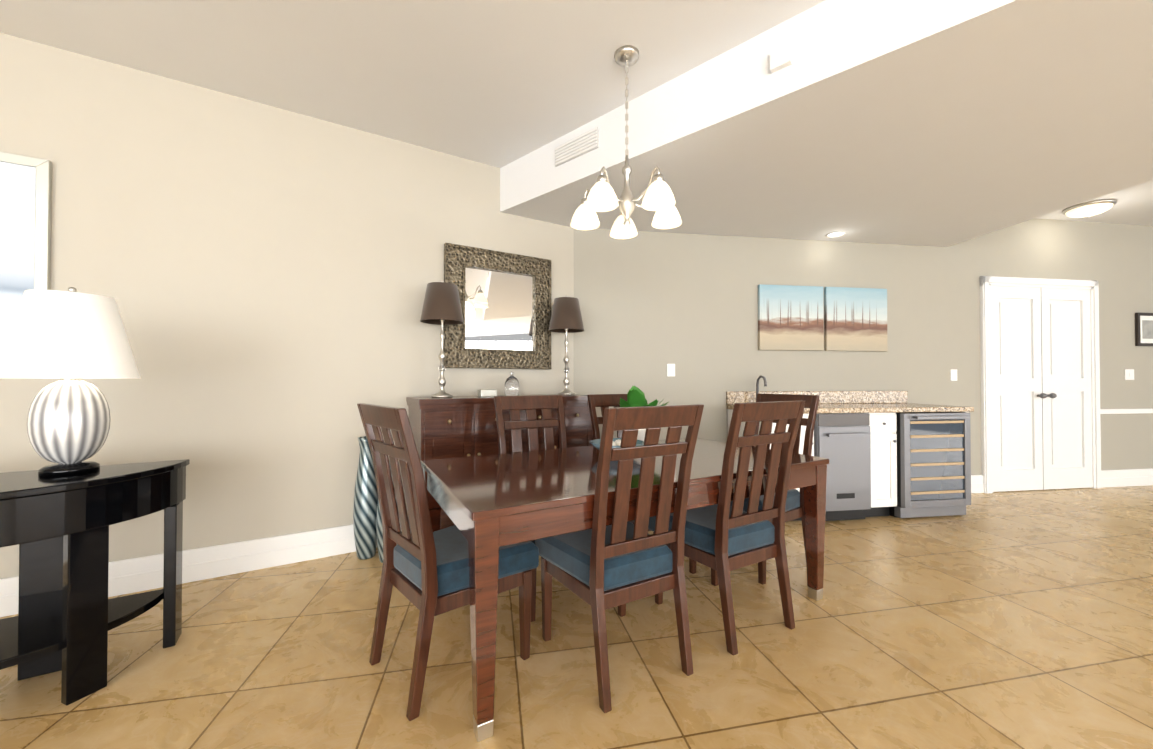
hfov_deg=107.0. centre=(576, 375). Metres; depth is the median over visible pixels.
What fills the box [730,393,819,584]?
chair
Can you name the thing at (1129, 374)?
light switch
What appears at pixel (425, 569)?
chair
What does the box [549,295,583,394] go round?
lamp
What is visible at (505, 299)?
mirror
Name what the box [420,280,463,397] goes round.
lamp
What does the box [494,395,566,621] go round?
chair
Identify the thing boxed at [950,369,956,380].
light switch
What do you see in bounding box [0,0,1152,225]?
ceiling
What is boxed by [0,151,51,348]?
mirror
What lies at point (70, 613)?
console table
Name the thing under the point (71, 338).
light
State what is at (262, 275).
wall
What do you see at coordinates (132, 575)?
baseboard
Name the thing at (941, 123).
ceiling
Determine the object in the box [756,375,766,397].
faucet
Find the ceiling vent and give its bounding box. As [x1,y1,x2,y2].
[555,127,598,166]
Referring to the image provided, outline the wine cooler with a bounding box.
[889,412,970,517]
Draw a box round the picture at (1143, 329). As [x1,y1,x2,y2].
[1135,313,1152,345]
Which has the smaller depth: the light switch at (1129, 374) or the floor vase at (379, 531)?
the floor vase at (379, 531)
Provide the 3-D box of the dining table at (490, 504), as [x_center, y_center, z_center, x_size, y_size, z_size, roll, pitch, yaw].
[0.261,0.797,2.191,1.870,0.730,0.980,0,-1,-29]
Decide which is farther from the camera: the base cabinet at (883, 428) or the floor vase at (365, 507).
the base cabinet at (883, 428)
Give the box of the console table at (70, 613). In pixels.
[0,459,189,705]
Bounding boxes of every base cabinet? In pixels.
[727,409,813,520]
[865,413,896,516]
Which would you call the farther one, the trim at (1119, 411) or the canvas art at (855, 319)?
the trim at (1119, 411)
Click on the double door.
(1040, 382)
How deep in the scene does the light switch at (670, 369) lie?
3.86 m
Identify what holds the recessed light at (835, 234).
in the ceiling at (941, 123)
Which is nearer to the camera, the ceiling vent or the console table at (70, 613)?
the console table at (70, 613)
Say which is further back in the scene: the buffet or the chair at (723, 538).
the buffet
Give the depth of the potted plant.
2.53 m
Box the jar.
[505,372,518,395]
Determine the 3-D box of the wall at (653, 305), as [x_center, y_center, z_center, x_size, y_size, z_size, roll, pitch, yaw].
[5.085,-0.252,4.562,10.650,2.880,0.150,0,-1,-8]
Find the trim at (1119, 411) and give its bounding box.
[1100,409,1152,413]
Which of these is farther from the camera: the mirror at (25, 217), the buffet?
the buffet
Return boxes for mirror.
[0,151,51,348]
[444,243,550,368]
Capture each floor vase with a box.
[353,436,377,559]
[376,461,398,562]
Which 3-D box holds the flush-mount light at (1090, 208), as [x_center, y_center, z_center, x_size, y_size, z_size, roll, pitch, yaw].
[4.982,-1.594,4.149,0.340,0.105,0.340,0,-1,1]
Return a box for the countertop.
[726,391,973,413]
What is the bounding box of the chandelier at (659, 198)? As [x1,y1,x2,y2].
[570,45,681,238]
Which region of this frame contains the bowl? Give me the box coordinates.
[590,438,643,449]
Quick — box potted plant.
[619,386,667,440]
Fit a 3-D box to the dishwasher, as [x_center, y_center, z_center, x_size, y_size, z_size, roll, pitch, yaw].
[2.095,0.742,3.676,0.460,0.872,0.650,0,-1,-8]
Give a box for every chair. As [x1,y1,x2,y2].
[357,403,538,720]
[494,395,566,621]
[535,404,703,712]
[587,394,696,573]
[648,401,804,655]
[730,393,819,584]
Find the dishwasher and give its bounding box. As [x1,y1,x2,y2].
[814,413,870,520]
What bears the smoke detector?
attached to the ceiling at (941, 123)
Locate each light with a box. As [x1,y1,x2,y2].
[0,287,140,475]
[825,231,846,237]
[1062,199,1116,217]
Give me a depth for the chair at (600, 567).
1.60 m
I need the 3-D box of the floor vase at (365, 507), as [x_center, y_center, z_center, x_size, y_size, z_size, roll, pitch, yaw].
[-1.358,0.783,2.760,0.156,0.770,0.156,0,-1,1]
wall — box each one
[0,33,573,578]
[574,218,1152,491]
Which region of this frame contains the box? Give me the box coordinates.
[478,389,496,396]
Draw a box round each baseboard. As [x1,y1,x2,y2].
[0,519,401,616]
[971,468,1152,492]
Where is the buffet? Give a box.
[406,394,592,537]
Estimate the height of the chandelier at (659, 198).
0.900 m
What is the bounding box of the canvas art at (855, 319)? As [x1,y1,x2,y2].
[824,287,887,351]
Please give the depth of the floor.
1.74 m
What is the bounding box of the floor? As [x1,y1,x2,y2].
[0,485,1152,748]
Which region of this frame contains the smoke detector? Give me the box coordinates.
[770,42,791,72]
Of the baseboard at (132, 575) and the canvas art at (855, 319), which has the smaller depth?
the baseboard at (132, 575)
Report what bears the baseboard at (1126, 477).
attached to the wall at (653, 305)
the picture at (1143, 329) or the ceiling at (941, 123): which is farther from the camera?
the picture at (1143, 329)
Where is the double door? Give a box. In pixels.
[980,276,1100,492]
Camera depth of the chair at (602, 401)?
2.77 m
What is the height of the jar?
0.185 m
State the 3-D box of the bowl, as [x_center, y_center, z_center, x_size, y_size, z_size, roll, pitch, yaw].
[0.220,0.392,2.310,0.300,0.082,0.300,0,-1,1]
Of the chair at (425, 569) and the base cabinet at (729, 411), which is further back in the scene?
the base cabinet at (729, 411)
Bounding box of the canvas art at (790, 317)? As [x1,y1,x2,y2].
[758,284,823,350]
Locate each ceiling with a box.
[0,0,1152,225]
[500,0,1152,246]
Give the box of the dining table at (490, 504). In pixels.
[421,438,828,741]
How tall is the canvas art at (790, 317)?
0.610 m
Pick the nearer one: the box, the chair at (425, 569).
the chair at (425, 569)
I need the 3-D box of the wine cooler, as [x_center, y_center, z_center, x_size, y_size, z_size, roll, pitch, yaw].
[2.917,0.743,3.778,0.625,0.872,0.685,0,-1,-8]
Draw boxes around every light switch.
[667,364,674,375]
[950,369,956,380]
[1125,369,1133,379]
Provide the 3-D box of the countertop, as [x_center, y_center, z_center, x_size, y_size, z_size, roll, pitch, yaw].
[2.362,0.224,3.761,1.890,0.160,0.630,0,-1,-8]

